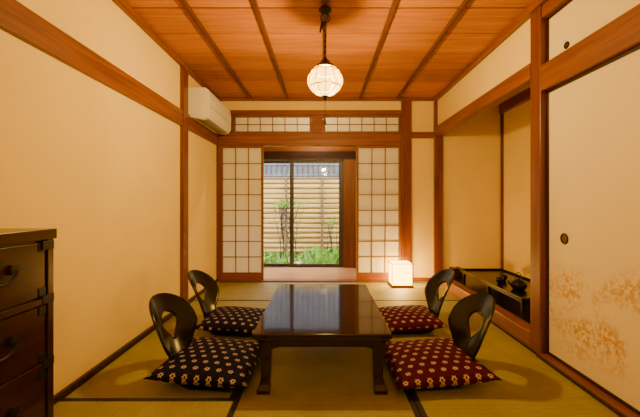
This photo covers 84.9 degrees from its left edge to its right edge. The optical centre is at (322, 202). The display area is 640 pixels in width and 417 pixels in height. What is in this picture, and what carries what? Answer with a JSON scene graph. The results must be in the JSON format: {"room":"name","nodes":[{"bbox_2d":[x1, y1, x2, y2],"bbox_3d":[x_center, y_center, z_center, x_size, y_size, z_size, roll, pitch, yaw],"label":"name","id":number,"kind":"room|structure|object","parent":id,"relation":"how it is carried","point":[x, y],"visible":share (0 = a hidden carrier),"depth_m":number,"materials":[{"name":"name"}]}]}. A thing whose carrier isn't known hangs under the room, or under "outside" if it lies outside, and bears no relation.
{"room":"japanese tatami room","nodes":[
{"label":"japanese tatami room","id":0,"kind":"room"},
{"bbox_2d":[0,0,215,394],"bbox_3d":[-1.430,-0.155,1.830,0.100,2.550,5.660,0,0,0],"label":"wall","id":1,"kind":"structure","parent":0,"point":[81,158],"depth_m":2.17,"materials":[{"name":"paint"}]},
{"bbox_2d":[0,0,217,144],"bbox_3d":[-1.366,-0.820,1.815,0.028,0.150,5.430,0,0,0],"label":"trim nageshi","id":2,"kind":"structure","parent":1,"relation":"attached to","point":[16,19],"depth_m":1.97,"materials":[{"name":"brown wood"}]},
{"bbox_2d":[54,279,217,403],"bbox_3d":[-1.369,1.002,1.815,0.022,0.035,5.430,0,0,0],"label":"baseboard","id":3,"kind":"structure","parent":1,"relation":"attached to","point":[61,394],"depth_m":2.20,"materials":[{"name":"brown wood"}]},
{"bbox_2d":[188,87,230,134],"bbox_3d":[-1.263,-1.016,4.025,0.230,0.327,0.930,0,0,0],"label":"air conditioner","id":4,"kind":"object","parent":1,"relation":"attached to","point":[204,107],"visible":0.98,"depth_m":3.61,"materials":[{"name":"white plastic"}]},
{"bbox_2d":[143,337,259,387],"bbox_3d":[-0.655,0.946,2.120,0.559,0.119,0.580,0,0,4],"label":"floor cushion","id":5,"kind":"object","parent":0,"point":[208,361],"visible":0.96,"depth_m":1.96,"materials":[{"name":"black fabric"}]},
{"bbox_2d":[264,147,355,267],"bbox_3d":[0.050,-0.055,5.150,3.300,2.350,1.060,0,0,0],"label":"wall","id":6,"kind":"structure","parent":0,"point":[348,154],"depth_m":5.54,"materials":[{"name":"paint"}]},
{"bbox_2d":[264,160,343,266],"bbox_3d":[-0.495,0.182,5.620,1.650,1.735,0.080,0,0,0],"label":"window","id":7,"kind":"structure","parent":6,"relation":"in","point":[341,162],"depth_m":5.59,"materials":[{"name":"clear glass"}]},
{"bbox_2d":[264,267,355,278],"bbox_3d":[0.050,1.052,5.106,3.300,0.056,0.928,0,0,0],"label":"floor","id":8,"kind":"structure","parent":0,"point":[269,272],"depth_m":5.08,"materials":[{"name":"brown wood"}]},
{"bbox_2d":[125,0,534,97],"bbox_3d":[0.040,-1.399,1.810,3.040,0.062,5.620,0,0,0],"label":"ceiling","id":9,"kind":"structure","parent":0,"point":[354,27],"depth_m":2.93,"materials":[{"name":"brown wood"}]},
{"bbox_2d":[307,6,342,123],"bbox_3d":[0.015,-0.943,2.420,0.250,0.795,0.250,0,0,0],"label":"pendant lamp","id":10,"kind":"object","parent":9,"relation":"hanging from","point":[325,79],"visible":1,"depth_m":2.35,"materials":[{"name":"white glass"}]},
{"bbox_2d":[54,282,619,416],"bbox_3d":[0.480,1.069,1.780,3.920,0.101,5.560,0,0,0],"label":"floor","id":11,"kind":"structure","parent":0,"point":[306,381],"depth_m":1.94,"materials":[{"name":"woven rush straw tatami"},{"name":"dark cloth edging"}]},
{"bbox_2d":[0,228,56,416],"bbox_3d":[-1.142,0.555,0.823,0.417,0.930,0.845,0,0,0],"label":"chest","id":12,"kind":"object","parent":11,"relation":"on","point":[26,254],"visible":1,"depth_m":1.13,"materials":[{"name":"brown wood"}]},
{"bbox_2d":[180,67,187,301],"bbox_3d":[-1.372,-0.150,3.440,0.056,2.340,0.120,0,0,0],"label":"pillar","id":13,"kind":"structure","parent":11,"relation":"on","point":[183,71],"depth_m":3.40,"materials":[{"name":"brown wood"}]},
{"bbox_2d":[149,293,254,391],"bbox_3d":[-0.721,0.783,2.092,0.602,0.462,0.416,0,0,6],"label":"chair","id":14,"kind":"object","parent":11,"relation":"on","point":[184,313],"visible":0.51,"depth_m":2.14,"materials":[{"name":"black paint"}]},
{"bbox_2d":[216,134,219,281],"bbox_3d":[-1.367,-0.150,4.575,0.065,2.340,0.090,0,0,0],"label":"pillar corner","id":15,"kind":"structure","parent":11,"relation":"on","point":[218,145],"depth_m":4.53,"materials":[{"name":"brown wood"}]},
{"bbox_2d":[188,270,251,336],"bbox_3d":[-0.791,0.783,2.856,0.602,0.462,0.416,0,0,3],"label":"chair","id":16,"kind":"object","parent":11,"relation":"on","point":[208,305],"visible":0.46,"depth_m":2.91,"materials":[{"name":"black paint"}]},
{"bbox_2d":[196,306,264,333],"bbox_3d":[-0.700,0.945,2.860,0.519,0.118,0.540,0,0,2],"label":"floor cushion","id":17,"kind":"object","parent":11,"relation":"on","point":[225,319],"visible":0.87,"depth_m":2.69,"materials":[{"name":"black fabric"}]},
{"bbox_2d":[252,284,391,394],"bbox_3d":[-0.005,0.855,2.410,0.740,0.330,1.140,0,0,0],"label":"table","id":18,"kind":"object","parent":11,"relation":"on","point":[296,315],"visible":1,"depth_m":1.99,"materials":[{"name":"paint"}]},
{"bbox_2d":[388,260,412,287],"bbox_3d":[0.955,0.875,4.330,0.258,0.290,0.258,0,0,0],"label":"floor lamp","id":19,"kind":"object","parent":11,"relation":"on","point":[400,272],"visible":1,"depth_m":4.21,"materials":[{"name":"white paper"}]},
{"bbox_2d":[401,100,410,261],"bbox_3d":[1.077,-0.152,4.577,0.125,2.345,0.125,0,0,0],"label":"pillar","id":20,"kind":"structure","parent":11,"relation":"on","point":[405,104],"depth_m":4.51,"materials":[{"name":"brown wood"}]},
{"bbox_2d":[391,269,454,333],"bbox_3d":[0.781,0.783,2.897,0.602,0.462,0.416,0,0,-2],"label":"chair","id":21,"kind":"object","parent":11,"relation":"on","point":[434,303],"visible":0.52,"depth_m":2.96,"materials":[{"name":"black paint"}]},
{"bbox_2d":[434,101,442,273],"bbox_3d":[1.495,-0.150,4.565,0.110,2.340,0.090,0,0,0],"label":"pillar corner","id":22,"kind":"structure","parent":11,"relation":"on","point":[438,140],"depth_m":4.52,"materials":[{"name":"brown wood"}]},
{"bbox_2d":[409,293,495,390],"bbox_3d":[0.711,0.783,2.095,0.602,0.462,0.416,0,0,-4],"label":"chair","id":23,"kind":"object","parent":11,"relation":"on","point":[459,316],"visible":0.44,"depth_m":2.15,"materials":[{"name":"black paint"}]},
{"bbox_2d":[435,273,529,347],"bbox_3d":[1.895,0.963,3.505,0.889,0.115,2.109,0,0,0],"label":"platform","id":24,"kind":"object","parent":11,"relation":"on","point":[507,315],"visible":0.24,"depth_m":3.00,"materials":[{"name":"brown wood"}]},
{"bbox_2d":[449,267,461,276],"bbox_3d":[1.660,0.850,4.360,0.130,0.109,0.130,0,0,0],"label":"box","id":25,"kind":"object","parent":24,"relation":"on","point":[458,273],"visible":0.75,"depth_m":4.30,"materials":[{"name":"brown wood"}]},
{"bbox_2d":[460,268,529,312],"bbox_3d":[1.870,0.840,3.500,0.500,0.130,1.300,0,0,0],"label":"table","id":26,"kind":"object","parent":24,"relation":"on","point":[487,276],"visible":0.67,"depth_m":3.58,"materials":[{"name":"black paint"}]},
{"bbox_2d":[496,277,503,283],"bbox_3d":[1.740,0.766,3.450,0.072,0.055,0.072,0,0,0],"label":"tea cup","id":27,"kind":"object","parent":26,"relation":"on","point":[499,280],"visible":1,"depth_m":3.43,"materials":[{"name":"black ceramic"}]},
{"bbox_2d":[500,275,507,280],"bbox_3d":[1.850,0.766,3.580,0.072,0.055,0.072,0,0,0],"label":"tea cup","id":28,"kind":"object","parent":26,"relation":"on","point":[505,277],"visible":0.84,"depth_m":3.56,"materials":[{"name":"black ceramic"}]},
{"bbox_2d":[507,272,527,290],"bbox_3d":[1.796,0.715,3.220,0.150,0.159,0.150,0,0,45],"label":"teapot","id":29,"kind":"object","parent":26,"relation":"on","point":[516,284],"visible":1,"depth_m":3.18,"materials":[{"name":"black metal"}]},
{"bbox_2d":[530,5,546,353],"bbox_3d":[1.514,-0.150,2.390,0.132,2.340,0.120,0,0,0],"label":"pillar","id":30,"kind":"structure","parent":11,"relation":"on","point":[538,25],"depth_m":2.35,"materials":[{"name":"brown wood"}]},
{"bbox_2d":[219,98,499,277],"bbox_3d":[0.530,-0.180,4.590,3.820,2.400,0.060,0,0,0],"label":"wall","id":31,"kind":"structure","parent":0,"point":[471,151],"depth_m":4.56,"materials":[{"name":"paint"}]},
{"bbox_2d":[220,146,263,279],"bbox_3d":[-1.054,0.130,4.564,0.558,1.748,0.028,0,0,0],"label":"door","id":32,"kind":"structure","parent":31,"relation":"in","point":[241,167],"depth_m":4.57,"materials":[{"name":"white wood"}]},
{"bbox_2d":[233,115,311,132],"bbox_3d":[-0.658,-1.025,4.574,1.023,0.238,0.028,0,0,0],"label":"window","id":33,"kind":"structure","parent":31,"relation":"in","point":[241,123],"depth_m":4.58,"materials":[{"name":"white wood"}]},
{"bbox_2d":[220,278,429,282],"bbox_3d":[0.052,1.005,4.577,2.775,0.070,0.125,0,0,0],"label":"trim","id":34,"kind":"structure","parent":31,"relation":"attached to","point":[414,279],"depth_m":4.54,"materials":[{"name":"brown wood"}]},
{"bbox_2d":[220,110,433,146],"bbox_3d":[0.052,-0.975,4.577,2.775,0.460,0.105,0,0,0],"label":"lintel","id":35,"kind":"object","parent":31,"relation":"attached to","point":[317,138],"depth_m":4.53,"materials":[{"name":"brown wood"}]},
{"bbox_2d":[323,115,400,132],"bbox_3d":[0.507,-1.025,4.574,1.011,0.238,0.028,0,0,0],"label":"window","id":36,"kind":"structure","parent":31,"relation":"in","point":[334,123],"depth_m":4.58,"materials":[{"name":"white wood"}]},
{"bbox_2d":[356,146,400,279],"bbox_3d":[0.724,0.130,4.564,0.577,1.748,0.028,0,0,0],"label":"door","id":37,"kind":"structure","parent":31,"relation":"in","point":[378,168],"depth_m":4.57,"materials":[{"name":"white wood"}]},
{"bbox_2d":[378,305,448,331],"bbox_3d":[0.680,0.945,2.900,0.519,0.118,0.540,0,0,-2],"label":"floor cushion","id":38,"kind":"object","parent":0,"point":[401,318],"visible":0.82,"depth_m":2.73,"materials":[{"name":"red fabric"}]},
{"bbox_2d":[384,338,501,389],"bbox_3d":[0.645,0.946,2.110,0.559,0.119,0.580,0,0,-4],"label":"floor cushion","id":39,"kind":"object","parent":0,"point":[430,362],"visible":0.95,"depth_m":1.95,"materials":[{"name":"red fabric"}]},
{"bbox_2d":[438,19,529,124],"bbox_3d":[1.570,-0.180,1.830,0.180,2.400,5.460,0,0,0],"label":"wall","id":40,"kind":"structure","parent":0,"point":[513,54],"depth_m":3.09,"materials":[{"name":"paint"}]},
{"bbox_2d":[112,0,547,100],"bbox_3d":[0.055,-1.349,1.830,2.870,0.059,5.460,0,0,0],"label":"trim","id":41,"kind":"structure","parent":40,"relation":"attached to","point":[123,5],"depth_m":3.27,"materials":[{"name":"brown wood"}]},
{"bbox_2d":[536,353,639,416],"bbox_3d":[1.488,1.010,0.715,0.145,0.020,3.230,0,0,0],"label":"trim","id":42,"kind":"structure","parent":40,"relation":"attached to","point":[592,390],"depth_m":1.90,"materials":[{"name":"brown wood"}]},
{"bbox_2d":[547,45,639,415],"bbox_3d":[1.499,0.129,1.438,0.029,1.743,1.777,0,0,0],"label":"door","id":43,"kind":"structure","parent":40,"relation":"in","point":[593,117],"depth_m":1.92,"materials":[{"name":"paper"}]},
{"bbox_2d":[547,0,639,61],"bbox_3d":[1.499,-1.073,1.538,0.029,0.311,1.577,0,0,0],"label":"door","id":44,"kind":"structure","parent":40,"relation":"attached to","point":[575,20],"depth_m":2.05,"materials":[{"name":"paper"}]},
{"bbox_2d":[498,87,529,278],"bbox_3d":[1.990,-0.180,3.445,0.900,2.400,2.230,0,0,0],"label":"wall","id":45,"kind":"structure","parent":0,"point":[517,119],"depth_m":4.23,"materials":[{"name":"paint"}]},
{"bbox_2d":[435,63,529,268],"bbox_3d":[1.893,-0.190,3.505,0.895,2.180,2.110,0,0,0],"label":"trim","id":46,"kind":"structure","parent":45,"relation":"attached to","point":[519,81],"depth_m":3.67,"materials":[{"name":"brown wood"}]},
{"bbox_2d":[541,0,639,90],"bbox_3d":[1.504,-1.027,0.715,0.112,0.565,3.230,0,0,0],"label":"lintel","id":47,"kind":"object","parent":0,"point":[620,35],"depth_m":1.89,"materials":[{"name":"brown wood"}]},
{"label":"outside","id":48,"kind":"structure","parent":0,"visible":0},
{"bbox_3d":[0.000,1.300,8.840,10.000,0.240,6.320,0,0,0],"label":"ground","id":49,"kind":"structure","parent":48,"visible":0},
{"bbox_2d":[264,163,338,176],"bbox_3d":[0.000,-0.680,10.078,10.000,3.800,0.245,0,0,0],"label":"neighbouring building","id":50,"kind":"structure","parent":49,"relation":"on","point":[270,169],"depth_m":10.00,"materials":[{"name":"grey"}]},
{"bbox_2d":[264,177,338,253],"bbox_3d":[0.000,0.303,7.983,7.000,1.794,0.153,0,0,0],"label":"bamboo fence","id":51,"kind":"object","parent":49,"relation":"on","point":[321,194],"visible":0.16,"depth_m":7.96,"materials":[{"name":"beige wood"}]},
{"bbox_2d":[264,245,338,263],"bbox_3d":[-0.171,1.055,6.806,3.000,0.270,2.117,0,0,0],"label":"plants","id":52,"kind":"object","parent":49,"relation":"on","point":[324,256],"visible":0.38,"depth_m":6.80,"materials":[{"name":"green plant"}]},
{"bbox_2d":[269,200,338,258],"bbox_3d":[-0.296,0.577,7.190,1.639,1.290,0.674,0,0,0],"label":"shrub","id":53,"kind":"object","parent":49,"relation":"on","point":[280,205],"visible":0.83,"depth_m":7.10,"materials":[{"name":"green plant"}]}
]}

